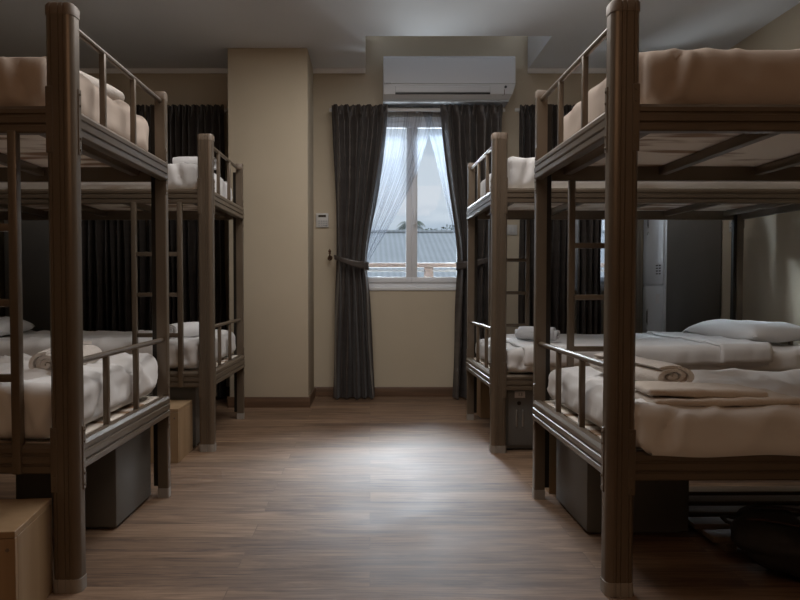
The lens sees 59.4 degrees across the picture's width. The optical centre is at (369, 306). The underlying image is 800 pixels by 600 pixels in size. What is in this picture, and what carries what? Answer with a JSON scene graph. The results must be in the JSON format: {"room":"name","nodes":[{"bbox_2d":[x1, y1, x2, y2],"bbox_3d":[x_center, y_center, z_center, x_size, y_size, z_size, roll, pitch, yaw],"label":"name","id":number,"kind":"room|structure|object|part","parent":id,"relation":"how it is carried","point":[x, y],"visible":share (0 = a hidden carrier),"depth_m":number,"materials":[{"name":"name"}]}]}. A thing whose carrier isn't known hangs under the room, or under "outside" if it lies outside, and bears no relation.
{"room":"dormitory","nodes":[
{"label":"dormitory","id":0,"kind":"room"},
{"bbox_2d":[0,56,4,316],"bbox_3d":[-3.010,-0.731,1.773,0.160,3.250,8.310,0,2,0],"label":"wall","id":1,"kind":"structure","parent":0,"point":[2,256],"depth_m":5.58,"materials":[{"name":"beige paint"}]},
{"bbox_2d":[228,48,313,396],"bbox_3d":[-0.784,-0.609,5.664,0.612,2.762,0.540,0,2,0],"label":"pillar","id":2,"kind":"structure","parent":0,"point":[270,90],"depth_m":5.39,"materials":[{"name":"beige paint"}]},
{"bbox_2d":[227,397,309,407],"bbox_3d":[-0.784,0.739,5.429,0.640,0.082,0.014,0,2,0],"label":"baseboard","id":3,"kind":"structure","parent":2,"relation":"attached to","point":[249,402],"depth_m":5.42,"materials":[{"name":"brown wood"}]},
{"bbox_2d":[86,36,643,386],"bbox_3d":[-0.085,-0.864,6.006,6.010,3.250,0.160,0,2,0],"label":"wall","id":4,"kind":"structure","parent":0,"point":[413,331],"depth_m":5.93,"materials":[{"name":"beige paint"}]},
{"bbox_2d":[79,68,227,72],"bbox_3d":[-2.010,-1.980,5.874,1.840,0.035,0.034,0,2,0],"label":"trim","id":5,"kind":"structure","parent":4,"relation":"attached to","point":[85,70],"depth_m":5.86,"materials":[{"name":"white paint"}]},
{"bbox_2d":[226,387,229,396],"bbox_3d":[-2.010,0.722,5.969,1.840,0.082,0.014,0,2,0],"label":"baseboard","id":6,"kind":"structure","parent":4,"relation":"attached to","point":[227,388],"depth_m":5.96,"materials":[{"name":"brown wood"}]},
{"bbox_2d":[309,387,315,406],"bbox_3d":[-0.471,0.730,5.706,0.014,0.082,0.540,0,2,0],"label":"baseboard","id":7,"kind":"structure","parent":4,"relation":"attached to","point":[312,395],"depth_m":5.67,"materials":[{"name":"brown wood"}]},
{"bbox_2d":[316,213,327,227],"bbox_3d":[-0.404,-0.733,5.920,0.104,0.120,0.020,0,2,0],"label":"switch","id":8,"kind":"object","parent":4,"relation":"attached to","point":[321,218],"visible":1,"depth_m":5.91,"materials":[{"name":"grey plastic"}]},
{"bbox_2d":[327,249,331,260],"bbox_3d":[-0.340,-0.439,5.882,0.043,0.094,0.114,0,2,0],"label":"hook","id":9,"kind":"object","parent":4,"relation":"attached to","point":[329,257],"visible":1,"depth_m":5.85,"materials":[{"name":"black metal"}]},
{"bbox_2d":[313,68,365,72],"bbox_3d":[-0.258,-1.980,5.874,0.441,0.035,0.034,0,2,0],"label":"trim","id":10,"kind":"structure","parent":4,"relation":"attached to","point":[315,70],"depth_m":5.86,"materials":[{"name":"white paint"}]},
{"bbox_2d":[315,387,452,396],"bbox_3d":[1.141,0.722,5.969,3.238,0.082,0.014,0,2,0],"label":"baseboard","id":11,"kind":"structure","parent":4,"relation":"attached to","point":[320,391],"depth_m":5.96,"materials":[{"name":"brown wood"}]},
{"bbox_2d":[368,117,456,286],"bbox_3d":[0.355,-0.887,5.955,0.960,1.450,0.120,0,2,0],"label":"window","id":12,"kind":"structure","parent":4,"relation":"in","point":[411,279],"depth_m":5.95,"materials":[{"name":"white"}]},
{"bbox_3d":[0.138,-0.888,5.969,0.435,1.360,0.052,0,2,0],"label":"sash","id":13,"kind":"part","parent":12,"relation":"part of","materials":[{"name":"white"}]},
{"bbox_3d":[0.378,-0.766,5.923,0.022,0.140,0.048,0,2,0],"label":"handle","id":14,"kind":"part","parent":12,"relation":"part of","materials":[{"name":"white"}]},
{"bbox_3d":[0.573,-0.888,5.969,0.435,1.360,0.052,0,2,0],"label":"sash","id":15,"kind":"part","parent":12,"relation":"part of","materials":[{"name":"white"}]},
{"bbox_2d":[369,287,455,290],"bbox_3d":[0.355,-0.153,5.958,1.000,0.026,0.040,0,2,0],"label":"sill","id":16,"kind":"structure","parent":4,"relation":"attached to","point":[370,288],"depth_m":5.94,"materials":[{"name":"white paint"}]},
{"bbox_2d":[329,108,504,112],"bbox_3d":[0.392,-1.639,5.854,1.460,0.025,0.096,0,2,0],"label":"track","id":17,"kind":"object","parent":4,"relation":"attached to","point":[417,110],"visible":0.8,"depth_m":5.81,"materials":[{"name":"grey plastic"}]},
{"bbox_2d":[332,104,387,398],"bbox_3d":[-0.084,-0.453,5.766,0.463,2.413,0.148,0,2,0],"label":"curtain","id":18,"kind":"object","parent":17,"relation":"hanging from","point":[359,133],"visible":1,"depth_m":5.76,"materials":[{"name":"fabric"}]},
{"bbox_2d":[367,106,432,260],"bbox_3d":[0.185,-0.484,5.878,0.681,2.399,0.036,0,2,0],"label":"sheer curtain","id":19,"kind":"object","parent":17,"relation":"hanging from","point":[379,214],"visible":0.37,"depth_m":5.86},
{"bbox_2d":[427,107,455,236],"bbox_3d":[0.682,-0.485,5.901,0.496,2.399,0.035,0,2,0],"label":"sheer curtain","id":20,"kind":"object","parent":17,"relation":"hanging from","point":[427,107],"visible":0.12,"depth_m":5.88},
{"bbox_2d":[440,104,502,398],"bbox_3d":[0.835,-0.453,5.767,0.515,2.413,0.142,0,2,0],"label":"curtain","id":21,"kind":"object","parent":17,"relation":"hanging from","point":[467,130],"visible":0.53,"depth_m":5.75,"materials":[{"name":"fabric"}]},
{"bbox_2d":[383,56,515,106],"bbox_3d":[0.643,-1.858,5.779,1.074,0.372,0.232,0,2,0],"label":"air conditioner","id":22,"kind":"object","parent":4,"relation":"attached to","point":[413,81],"visible":0.89,"depth_m":5.67,"materials":[{"name":"grey plastic"}]},
{"bbox_3d":[0.645,-1.917,5.677,1.068,0.216,0.025,0,2,0],"label":"panel","id":23,"kind":"part","parent":22,"relation":"part of","materials":[{"name":"grey plastic"}]},
{"bbox_2d":[507,225,516,234],"bbox_3d":[1.203,-0.652,5.926,0.086,0.086,0.014,0,2,0],"label":"wall switch","id":24,"kind":"object","parent":4,"relation":"attached to","point":[511,229],"visible":0.98,"depth_m":5.92,"materials":[{"name":"grey plastic"}]},
{"bbox_2d":[528,68,605,72],"bbox_3d":[2.043,-1.980,5.874,1.434,0.035,0.034,0,2,0],"label":"trim","id":25,"kind":"structure","parent":4,"relation":"attached to","point":[530,70],"depth_m":5.86,"materials":[{"name":"white paint"}]},
{"bbox_2d":[575,220,603,286],"bbox_3d":[1.790,-0.887,5.955,0.740,1.450,0.120,0,2,0],"label":"window","id":26,"kind":"structure","parent":4,"relation":"in","point":[576,221],"depth_m":5.96,"materials":[{"name":"white"}]},
{"bbox_3d":[1.627,-0.888,5.969,0.325,1.360,0.052,0,2,0],"label":"sash","id":27,"kind":"part","parent":26,"relation":"part of","materials":[{"name":"white"}]},
{"bbox_3d":[1.741,-1.639,5.854,1.073,0.025,0.096,0,2,0],"label":"track","id":28,"kind":"object","parent":4,"relation":"attached to","visible":0},
{"bbox_2d":[518,104,574,333],"bbox_3d":[1.458,-0.455,5.766,0.466,2.408,0.087,0,2,0],"label":"curtain","id":29,"kind":"object","parent":28,"relation":"hanging from","point":[559,228],"visible":0.25,"depth_m":5.76,"materials":[{"name":"fabric"}]},
{"bbox_2d":[576,220,601,333],"bbox_3d":[1.803,-0.455,5.761,0.199,2.408,0.088,0,2,0],"label":"curtain","id":30,"kind":"object","parent":28,"relation":"hanging from","point":[588,312],"visible":0.32,"depth_m":5.77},
{"bbox_2d":[600,220,602,333],"bbox_3d":[2.071,-0.474,5.880,0.412,2.378,0.039,0,2,0],"label":"sheer curtain","id":31,"kind":"object","parent":28,"relation":"hanging from","point":[602,220],"visible":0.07,"depth_m":5.88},
{"bbox_2d":[0,397,799,599],"bbox_3d":[-0.085,0.941,1.905,6.010,0.100,8.470,0,2,0],"label":"floor","id":32,"kind":"structure","parent":0,"point":[377,498],"depth_m":2.74,"materials":[{"name":"laminate"}]},
{"bbox_2d":[0,498,52,599],"bbox_3d":[-1.197,0.743,2.001,0.460,0.290,0.302,0,2,-7],"label":"box","id":33,"kind":"object","parent":32,"relation":"on","point":[26,534],"visible":1,"depth_m":2.00,"materials":[{"name":"laminate"}]},
{"bbox_3d":[-1.181,0.756,1.862,0.460,0.271,0.018,0,2,-7],"label":"panel","id":34,"kind":"part","parent":33,"relation":"part of","materials":[{"name":"laminate"}]},
{"bbox_3d":[-1.197,0.607,1.997,0.460,0.018,0.300,0,2,-7],"label":"panel","id":35,"kind":"part","parent":33,"relation":"part of","materials":[{"name":"laminate"}]},
{"bbox_3d":[-0.978,0.751,2.028,0.018,0.271,0.262,0,2,-7],"label":"panel","id":36,"kind":"part","parent":33,"relation":"part of","materials":[{"name":"laminate"}]},
{"bbox_3d":[-1.214,0.748,2.142,0.460,0.271,0.018,0,2,-7],"label":"panel","id":37,"kind":"part","parent":33,"relation":"part of","materials":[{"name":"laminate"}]},
{"bbox_2d":[4,220,49,330],"bbox_3d":[-2.635,-0.139,5.708,0.450,1.820,0.450,0,2,0],"label":"locker","id":38,"kind":"object","parent":32,"relation":"on","point":[35,233],"visible":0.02,"depth_m":5.48,"materials":[{"name":"grey metal"}]},
{"bbox_2d":[16,428,150,527],"bbox_3d":[-1.175,0.672,2.929,0.390,0.372,0.442,0,2,0],"label":"storage box","id":39,"kind":"object","parent":32,"relation":"on","point":[118,482],"visible":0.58,"depth_m":2.71,"materials":[{"name":"grey metal"}]},
{"bbox_2d":[0,2,170,593],"bbox_3d":[-1.879,-0.033,2.652,1.995,1.800,1.036,0,2,1],"label":"bunk bed","id":40,"kind":"object","parent":32,"relation":"on","point":[54,143],"visible":0.98,"depth_m":2.15,"materials":[{"name":"wood"}]},
{"bbox_3d":[-1.886,-0.569,2.142,1.837,0.082,0.034,0,2,1],"label":"rail","id":41,"kind":"part","parent":40,"relation":"part of","materials":[{"name":"wood"}]},
{"bbox_3d":[-1.886,0.468,2.175,1.837,0.088,0.034,0,2,1],"label":"rail","id":42,"kind":"part","parent":40,"relation":"part of","materials":[{"name":"wood"}]},
{"bbox_3d":[-0.936,-0.020,2.155,0.083,1.725,0.052,0,2,1],"label":"post","id":43,"kind":"part","parent":40,"relation":"part of","materials":[{"name":"wood"}]},
{"bbox_2d":[0,57,148,150],"bbox_3d":[-1.877,-0.729,2.639,1.842,0.200,0.963,0,2,1],"label":"mattress","id":44,"kind":"object","parent":40,"relation":"on","point":[23,80],"visible":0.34,"depth_m":2.18,"materials":[{"name":"beige fabric"}]},
{"bbox_2d":[43,56,124,100],"bbox_3d":[-1.083,-0.840,2.633,0.101,0.073,0.437,0,2,12],"label":"rolled towel","id":45,"kind":"object","parent":44,"relation":"on","point":[113,93],"visible":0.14,"depth_m":2.74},
{"bbox_3d":[-1.873,-0.600,3.129,1.874,0.082,0.034,0,2,1],"label":"rail","id":46,"kind":"part","parent":40,"relation":"part of","materials":[{"name":"wood"}]},
{"bbox_2d":[0,352,157,438],"bbox_3d":[-1.866,0.294,2.651,1.880,0.217,1.001,0,2,1],"label":"mattress","id":47,"kind":"object","parent":40,"relation":"on","point":[37,384],"visible":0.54,"depth_m":2.42,"materials":[{"name":"fabric"}]},
{"bbox_2d":[28,341,101,375],"bbox_3d":[-1.139,0.190,2.645,0.120,0.102,0.454,0,2,-3],"label":"rolled towel","id":48,"kind":"object","parent":47,"relation":"on","point":[42,359],"visible":0.26,"depth_m":2.44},
{"bbox_3d":[-0.929,-0.891,2.613,0.021,0.020,0.914,0,2,1],"label":"guard rail","id":49,"kind":"part","parent":40,"relation":"part of","materials":[{"name":"brown metal"}]},
{"bbox_3d":[-0.929,0.161,2.646,0.021,0.020,0.914,0,2,1],"label":"guard rail","id":50,"kind":"part","parent":40,"relation":"part of","materials":[{"name":"brown metal"}]},
{"bbox_3d":[-0.912,-0.584,2.623,0.034,0.082,0.918,0,2,1],"label":"rail","id":51,"kind":"part","parent":40,"relation":"part of","materials":[{"name":"wood"}]},
{"bbox_3d":[-0.912,0.453,2.655,0.034,0.088,0.918,0,2,1],"label":"rail","id":52,"kind":"part","parent":40,"relation":"part of","materials":[{"name":"wood"}]},
{"bbox_3d":[-0.923,-0.051,3.125,0.046,1.725,0.052,0,2,1],"label":"post","id":53,"kind":"part","parent":40,"relation":"part of","materials":[{"name":"wood"}]},
{"bbox_2d":[0,134,244,451],"bbox_3d":[-1.873,-0.091,4.478,1.995,1.800,1.036,0,2,1],"label":"bunk bed","id":54,"kind":"object","parent":32,"relation":"on","point":[203,204],"visible":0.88,"depth_m":3.97,"materials":[{"name":"brown wood"}]},
{"bbox_3d":[-1.879,-0.626,3.968,1.837,0.082,0.034,0,2,1],"label":"rail","id":55,"kind":"part","parent":54,"relation":"part of","materials":[{"name":"brown metal"}]},
{"bbox_2d":[0,162,232,200],"bbox_3d":[-1.873,-0.775,4.455,1.836,0.178,0.955,0,2,1],"label":"mattress","id":56,"kind":"object","parent":54,"relation":"on","point":[183,175],"visible":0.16,"depth_m":4.00,"materials":[{"name":"fabric"}]},
{"bbox_2d":[172,156,215,169],"bbox_3d":[-1.075,-0.876,4.282,0.260,0.088,0.107,0,2,1],"label":"rolled towel","id":57,"kind":"object","parent":56,"relation":"on","point":[186,159],"visible":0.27,"depth_m":4.24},
{"bbox_3d":[-1.867,-0.657,4.956,1.874,0.082,0.034,0,2,1],"label":"rail","id":58,"kind":"part","parent":54,"relation":"part of","materials":[{"name":"brown metal"}]},
{"bbox_2d":[0,329,235,367],"bbox_3d":[-1.863,0.251,4.477,1.855,0.180,0.974,0,2,1],"label":"mattress","id":59,"kind":"object","parent":54,"relation":"on","point":[34,342],"visible":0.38,"depth_m":4.02,"materials":[{"name":"fabric"}]},
{"bbox_2d":[0,316,34,336],"bbox_3d":[-2.421,0.128,4.406,0.400,0.130,0.645,0,2,-8],"label":"pillow","id":60,"kind":"object","parent":59,"relation":"on","point":[4,321],"visible":0.55,"depth_m":4.34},
{"bbox_2d":[169,322,198,337],"bbox_3d":[-1.155,0.143,4.391,0.114,0.094,0.341,1,2,21],"label":"rolled towel","id":61,"kind":"object","parent":59,"relation":"on","point":[191,329],"visible":0.7,"depth_m":4.34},
{"bbox_3d":[-1.879,0.410,4.001,1.837,0.088,0.034,0,2,1],"label":"rail","id":62,"kind":"part","parent":54,"relation":"part of","materials":[{"name":"brown metal"}]},
{"bbox_3d":[-0.929,-0.078,3.983,0.083,1.725,0.052,0,2,1],"label":"post","id":63,"kind":"part","parent":54,"relation":"part of","materials":[{"name":"brown metal"}]},
{"bbox_3d":[-0.923,-0.949,4.440,0.021,0.020,0.914,0,2,1],"label":"guard rail","id":64,"kind":"part","parent":54,"relation":"part of","materials":[{"name":"wood"}]},
{"bbox_3d":[-0.923,0.103,4.473,0.021,0.020,0.914,0,2,1],"label":"guard rail","id":65,"kind":"part","parent":54,"relation":"part of","materials":[{"name":"wood"}]},
{"bbox_3d":[-0.906,-0.641,4.450,0.034,0.082,0.918,0,2,1],"label":"rail","id":66,"kind":"part","parent":54,"relation":"part of","materials":[{"name":"brown metal"}]},
{"bbox_3d":[-0.906,0.395,4.482,0.034,0.088,0.918,0,2,1],"label":"rail","id":67,"kind":"part","parent":54,"relation":"part of","materials":[{"name":"wood"}]},
{"bbox_3d":[-0.917,-0.108,4.952,0.046,1.725,0.052,0,2,1],"label":"post","id":68,"kind":"part","parent":54,"relation":"part of","materials":[{"name":"wood"}]},
{"bbox_2d":[150,400,192,462],"bbox_3d":[-1.252,0.683,3.882,0.460,0.290,0.302,0,2,0],"label":"box","id":69,"kind":"object","parent":32,"relation":"on","point":[181,417],"visible":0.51,"depth_m":3.79,"materials":[{"name":"laminate"}]},
{"bbox_3d":[-1.252,0.697,3.743,0.460,0.271,0.018,0,2,0],"label":"panel","id":70,"kind":"part","parent":69,"relation":"part of","materials":[{"name":"laminate"}]},
{"bbox_3d":[-1.252,0.547,3.879,0.460,0.018,0.300,0,2,0],"label":"panel","id":71,"kind":"part","parent":69,"relation":"part of","materials":[{"name":"laminate"}]},
{"bbox_3d":[-1.031,0.693,3.884,0.018,0.271,0.262,0,2,0],"label":"panel","id":72,"kind":"part","parent":69,"relation":"part of","materials":[{"name":"laminate"}]},
{"bbox_3d":[-1.252,0.688,4.025,0.460,0.271,0.018,0,2,0],"label":"panel","id":73,"kind":"part","parent":69,"relation":"part of","materials":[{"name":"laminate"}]},
{"bbox_2d":[150,387,199,446],"bbox_3d":[-1.208,0.629,4.301,0.390,0.372,0.442,0,2,1],"label":"locker","id":74,"kind":"object","parent":32,"relation":"on","point":[176,393],"visible":0.2,"depth_m":4.08,"materials":[{"name":"wood"}]},
{"bbox_2d":[476,378,489,417],"bbox_3d":[1.017,0.644,5.141,0.460,0.290,0.302,0,2,-1],"label":"box","id":75,"kind":"object","parent":32,"relation":"on","point":[483,399],"visible":0.16,"depth_m":4.99,"materials":[{"name":"laminate"}]},
{"bbox_3d":[0.796,0.653,5.138,0.018,0.271,0.262,0,2,-1],"label":"panel","id":76,"kind":"part","parent":75,"relation":"part of","materials":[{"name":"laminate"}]},
{"bbox_3d":[1.020,0.658,5.002,0.460,0.271,0.018,0,2,-1],"label":"panel","id":77,"kind":"part","parent":75,"relation":"part of","materials":[{"name":"laminate"}]},
{"bbox_2d":[506,390,550,448],"bbox_3d":[0.963,0.632,4.212,0.390,0.372,0.428,0,2,-1],"label":"locker","id":78,"kind":"object","parent":32,"relation":"on","point":[519,403],"visible":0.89,"depth_m":4.01,"materials":[{"name":"grey metal"}]},
{"bbox_3d":[0.857,0.501,4.003,0.060,0.037,0.002,0,2,-1],"label":"number plate","id":79,"kind":"part","parent":78,"relation":"part of","materials":[{"name":"grey"}]},
{"bbox_2d":[545,432,556,493],"bbox_3d":[1.043,0.701,3.336,0.460,0.290,0.302,0,2,-1],"label":"box","id":80,"kind":"object","parent":32,"relation":"on","point":[552,439],"visible":0.13,"depth_m":3.18,"materials":[{"name":"laminate"}]},
{"bbox_2d":[556,439,688,532],"bbox_3d":[1.016,0.674,2.879,0.390,0.372,0.442,0,2,-1],"label":"storage box","id":81,"kind":"object","parent":32,"relation":"on","point":[658,506],"visible":0.26,"depth_m":2.66,"materials":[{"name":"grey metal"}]},
{"bbox_2d":[466,132,799,452],"bbox_3d":[1.666,-0.090,4.456,1.995,1.800,1.036,0,2,-1],"label":"bunk bed","id":82,"kind":"object","parent":32,"relation":"on","point":[499,205],"visible":0.7,"depth_m":4.20,"materials":[{"name":"brown wood"}]},
{"bbox_3d":[0.707,-0.107,4.921,0.046,1.725,0.052,0,2,-1],"label":"post","id":83,"kind":"part","parent":82,"relation":"part of","materials":[{"name":"wood"}]},
{"bbox_3d":[0.699,0.411,4.452,0.034,0.087,0.918,0,2,-1],"label":"rail","id":84,"kind":"part","parent":82,"relation":"part of","materials":[{"name":"brown metal"}]},
{"bbox_3d":[0.699,-0.640,4.419,0.034,0.082,0.918,0,2,-1],"label":"rail","id":85,"kind":"part","parent":82,"relation":"part of","materials":[{"name":"brown metal"}]},
{"bbox_3d":[0.716,0.119,4.443,0.021,0.020,0.914,0,2,-1],"label":"guard rail","id":86,"kind":"part","parent":82,"relation":"part of","materials":[{"name":"brown metal"}]},
{"bbox_3d":[0.716,-0.948,4.409,0.021,0.020,0.914,0,2,-1],"label":"guard rail","id":87,"kind":"part","parent":82,"relation":"part of","materials":[{"name":"brown metal"}]},
{"bbox_3d":[0.726,-0.077,3.951,0.083,1.725,0.052,0,2,-1],"label":"post","id":88,"kind":"part","parent":82,"relation":"part of","materials":[{"name":"wood"}]},
{"bbox_3d":[1.676,0.426,3.977,1.837,0.087,0.034,0,2,-1],"label":"rail","id":89,"kind":"part","parent":82,"relation":"part of","materials":[{"name":"brown metal"}]},
{"bbox_3d":[1.656,-0.656,4.931,1.874,0.082,0.034,0,2,-1],"label":"rail","id":90,"kind":"part","parent":82,"relation":"part of","materials":[{"name":"brown metal"}]},
{"bbox_2d":[475,338,799,372],"bbox_3d":[1.658,0.283,4.440,1.856,0.153,0.987,0,2,-1],"label":"mattress","id":91,"kind":"object","parent":82,"relation":"on","point":[786,357],"visible":0.13,"depth_m":3.98,"materials":[{"name":"fabric"}]},
{"bbox_2d":[506,331,772,365],"bbox_3d":[1.553,0.250,4.431,1.398,0.137,1.042,0,2,-1],"label":"quilt","id":92,"kind":"object","parent":91,"relation":"on","point":[678,348],"visible":0.71,"depth_m":3.93,"materials":[{"name":"fabric"}]},
{"bbox_2d":[515,326,559,340],"bbox_3d":[1.018,0.163,4.271,0.266,0.088,0.123,1,2,29],"label":"rolled towel","id":93,"kind":"object","parent":92,"relation":"on","point":[526,333],"visible":0.59,"depth_m":4.24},
{"bbox_2d":[682,319,799,342],"bbox_3d":[2.403,0.149,4.484,0.430,0.140,0.725,0,2,-9],"label":"pillow","id":94,"kind":"object","parent":91,"relation":"on","point":[758,331],"visible":0.8,"depth_m":4.23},
{"bbox_2d":[480,156,799,198],"bbox_3d":[1.667,-0.787,4.436,1.842,0.203,0.957,0,2,-1],"label":"mattress","id":95,"kind":"object","parent":82,"relation":"on","point":[520,171],"visible":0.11,"depth_m":3.98,"materials":[{"name":"fabric"}]},
{"bbox_3d":[1.676,-0.625,3.944,1.837,0.082,0.034,0,2,-1],"label":"rail","id":96,"kind":"part","parent":82,"relation":"part of","materials":[{"name":"wood"}]},
{"bbox_3d":[2.606,-0.108,4.959,0.046,1.725,0.052,0,2,-1],"label":"post","id":97,"kind":"part","parent":82,"relation":"part of","materials":[{"name":"wood"}]},
{"bbox_3d":[2.633,-0.641,4.457,0.034,0.082,0.918,0,2,-1],"label":"rail","id":98,"kind":"part","parent":82,"relation":"part of","materials":[{"name":"brown metal"}]},
{"bbox_2d":[532,0,799,596],"bbox_3d":[1.706,-0.033,2.626,1.995,1.800,1.036,0,2,-1],"label":"bunk bed","id":99,"kind":"object","parent":32,"relation":"on","point":[631,142],"visible":0.94,"depth_m":2.13,"materials":[{"name":"wood"}]},
{"bbox_3d":[0.751,-0.050,3.100,0.046,1.725,0.052,0,2,-1],"label":"post","id":100,"kind":"part","parent":99,"relation":"part of","materials":[{"name":"wood"}]},
{"bbox_3d":[0.739,0.468,2.631,0.034,0.087,0.918,0,2,-1],"label":"rail","id":101,"kind":"part","parent":99,"relation":"part of","materials":[{"name":"wood"}]},
{"bbox_3d":[0.739,-0.583,2.598,0.034,0.082,0.918,0,2,-1],"label":"rail","id":102,"kind":"part","parent":99,"relation":"part of","materials":[{"name":"brown metal"}]},
{"bbox_3d":[0.756,0.177,2.622,0.021,0.020,0.914,0,2,-1],"label":"guard rail","id":103,"kind":"part","parent":99,"relation":"part of","materials":[{"name":"brown metal"}]},
{"bbox_3d":[0.756,-0.891,2.588,0.021,0.020,0.914,0,2,-1],"label":"guard rail","id":104,"kind":"part","parent":99,"relation":"part of","materials":[{"name":"brown metal"}]},
{"bbox_3d":[0.761,-0.019,2.130,0.083,1.725,0.052,0,2,-1],"label":"post","id":105,"kind":"part","parent":99,"relation":"part of","materials":[{"name":"wood"}]},
{"bbox_2d":[547,366,799,457],"bbox_3d":[1.699,0.350,2.601,1.868,0.181,1.016,0,2,-1],"label":"mattress","id":106,"kind":"object","parent":99,"relation":"on","point":[661,429],"visible":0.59,"depth_m":2.11,"materials":[{"name":"fabric"}]},
{"bbox_2d":[590,353,693,381],"bbox_3d":[1.007,0.232,2.632,0.164,0.089,0.478,0,2,-10],"label":"rolled towel","id":107,"kind":"object","parent":106,"relation":"on","point":[646,369],"visible":0.53,"depth_m":2.42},
{"bbox_2d":[635,381,799,406],"bbox_3d":[1.085,0.276,2.228,0.458,0.060,0.215,0,2,1],"label":"folded blanket","id":108,"kind":"object","parent":106,"relation":"on","point":[658,392],"visible":0.98,"depth_m":2.14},
{"bbox_3d":[1.700,-0.599,3.102,1.874,0.082,0.034,0,2,-1],"label":"rail","id":109,"kind":"part","parent":99,"relation":"part of","materials":[{"name":"brown metal"}]},
{"bbox_2d":[557,47,799,141],"bbox_3d":[1.712,-0.728,2.598,1.821,0.200,0.944,0,2,-1],"label":"mattress","id":110,"kind":"object","parent":99,"relation":"on","point":[707,75],"visible":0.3,"depth_m":2.13,"materials":[{"name":"beige fabric"}]},
{"bbox_3d":[1.711,0.483,2.147,1.837,0.087,0.034,0,2,-1],"label":"rail","id":111,"kind":"part","parent":99,"relation":"part of","materials":[{"name":"wood"}]},
{"bbox_3d":[1.711,-0.568,2.114,1.837,0.082,0.034,0,2,-1],"label":"rail","id":112,"kind":"part","parent":99,"relation":"part of","materials":[{"name":"wood"}]},
{"bbox_2d":[642,220,721,332],"bbox_3d":[2.523,-0.139,5.708,0.450,1.820,0.450,0,2,0],"label":"locker","id":113,"kind":"object","parent":32,"relation":"on","point":[682,258],"visible":0.58,"depth_m":5.48,"materials":[{"name":"grey metal"}]},
{"bbox_3d":[2.312,0.273,5.732,0.012,0.875,0.401,0,2,0],"label":"door","id":114,"kind":"part","parent":113,"relation":"part of","materials":[{"name":"grey metal"}]},
{"bbox_3d":[2.312,-0.607,5.704,0.012,0.845,0.401,0,2,0],"label":"door","id":115,"kind":"part","parent":113,"relation":"part of","materials":[{"name":"grey metal"}]},
{"bbox_3d":[2.320,-0.139,5.708,0.004,1.820,0.450,0,2,0],"label":"frame","id":116,"kind":"part","parent":113,"relation":"part of","materials":[{"name":"grey metal"}]},
{"bbox_2d":[688,486,799,551],"bbox_3d":[1.771,0.837,2.824,1.100,0.050,0.660,0,2,-1],"label":"rack","id":117,"kind":"object","parent":32,"relation":"on","point":[707,504],"visible":0.44,"depth_m":2.92,"materials":[{"name":"brown wood"}]},
{"bbox_2d":[720,505,799,577],"bbox_3d":[1.502,0.784,2.249,0.682,0.206,0.451,1,2,32],"label":"backpack","id":118,"kind":"object","parent":32,"relation":"on","point":[769,535],"visible":1,"depth_m":2.24,"materials":[{"name":"black fabric"}]},
{"bbox_3d":[1.247,0.735,2.401,0.086,0.025,0.098,1,2,31],"label":"grab handle","id":119,"kind":"part","parent":118,"relation":"part of","materials":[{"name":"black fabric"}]},
{"bbox_3d":[1.328,0.750,2.349,0.213,0.111,0.343,1,2,26],"label":"lid","id":120,"kind":"part","parent":118,"relation":"part of","materials":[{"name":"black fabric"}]},
{"bbox_2d":[0,0,799,67],"bbox_3d":[-0.085,-2.114,1.810,5.690,0.488,8.150,0,2,0],"label":"ceiling","id":121,"kind":"structure","parent":0,"point":[136,33],"depth_m":4.87,"materials":[{"name":"paint"}]},
{"bbox_2d":[720,3,799,344],"bbox_3d":[2.840,-0.731,1.773,0.160,3.250,8.310,0,2,0],"label":"wall","id":122,"kind":"structure","parent":0,"point":[771,255],"depth_m":4.82,"materials":[{"name":"beige paint"}]},
{"bbox_3d":[-1.798,-1.639,5.854,1.254,0.025,0.096,0,2,0],"label":"track","id":123,"kind":"object","parent":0,"visible":0},
{"bbox_2d":[81,104,147,331],"bbox_3d":[-2.128,-0.455,5.758,0.569,2.408,0.087,0,2,0],"label":"curtain","id":124,"kind":"object","parent":123,"relation":"hanging from","point":[106,244],"visible":0.37,"depth_m":5.77,"materials":[{"name":"fabric"}]},
{"bbox_2d":[146,104,225,397],"bbox_3d":[-1.518,-0.455,5.761,0.652,2.408,0.088,0,2,0],"label":"curtain","id":125,"kind":"object","parent":123,"relation":"hanging from","point":[184,123],"visible":0.33,"depth_m":5.75,"materials":[{"name":"fabric"}]},
{"label":"outside","id":126,"kind":"structure","parent":0,"visible":0},
{"bbox_3d":[0.000,2.052,68.403,120.000,0.100,123.390,0,2,0],"label":"ground","id":127,"kind":"structure","parent":126,"visible":0},
{"bbox_2d":[396,221,424,229],"bbox_3d":[2.472,-1.160,41.988,2.132,7.991,2.140,0,2,0],"label":"palm tree","id":128,"kind":"object","parent":127,"relation":"on","point":[404,222],"visible":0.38,"depth_m":41.82,"materials":[{"name":"green plant"}]},
{"bbox_2d":[367,263,603,276],"bbox_3d":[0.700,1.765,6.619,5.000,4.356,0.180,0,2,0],"label":"balcony railing","id":129,"kind":"object","parent":127,"relation":"on","point":[428,270],"visible":0.08,"depth_m":6.52,"materials":[{"name":"brown"}]},
{"bbox_3d":[0.548,-0.217,6.546,0.084,0.304,0.040,0,2,0],"label":"railing post","id":130,"kind":"part","parent":129,"relation":"part of","materials":[{"name":"brown"}]},
{"bbox_3d":[0.700,-0.340,6.543,5.000,0.022,0.024,0,2,0],"label":"thin rail","id":131,"kind":"part","parent":129,"relation":"part of","materials":[{"name":"grey metal"}]},
{"bbox_3d":[0.700,-0.390,6.541,5.000,0.042,0.060,0,2,0],"label":"rail","id":132,"kind":"part","parent":129,"relation":"part of","materials":[{"name":"brown"}]},
{"bbox_2d":[367,230,604,276],"bbox_3d":[5.610,0.018,29.115,17.780,6.435,18.200,0,2,0],"label":"house","id":133,"kind":"structure","parent":127,"relation":"on","point":[433,246],"depth_m":25.86,"materials":[{"name":"grey"}]}
]}

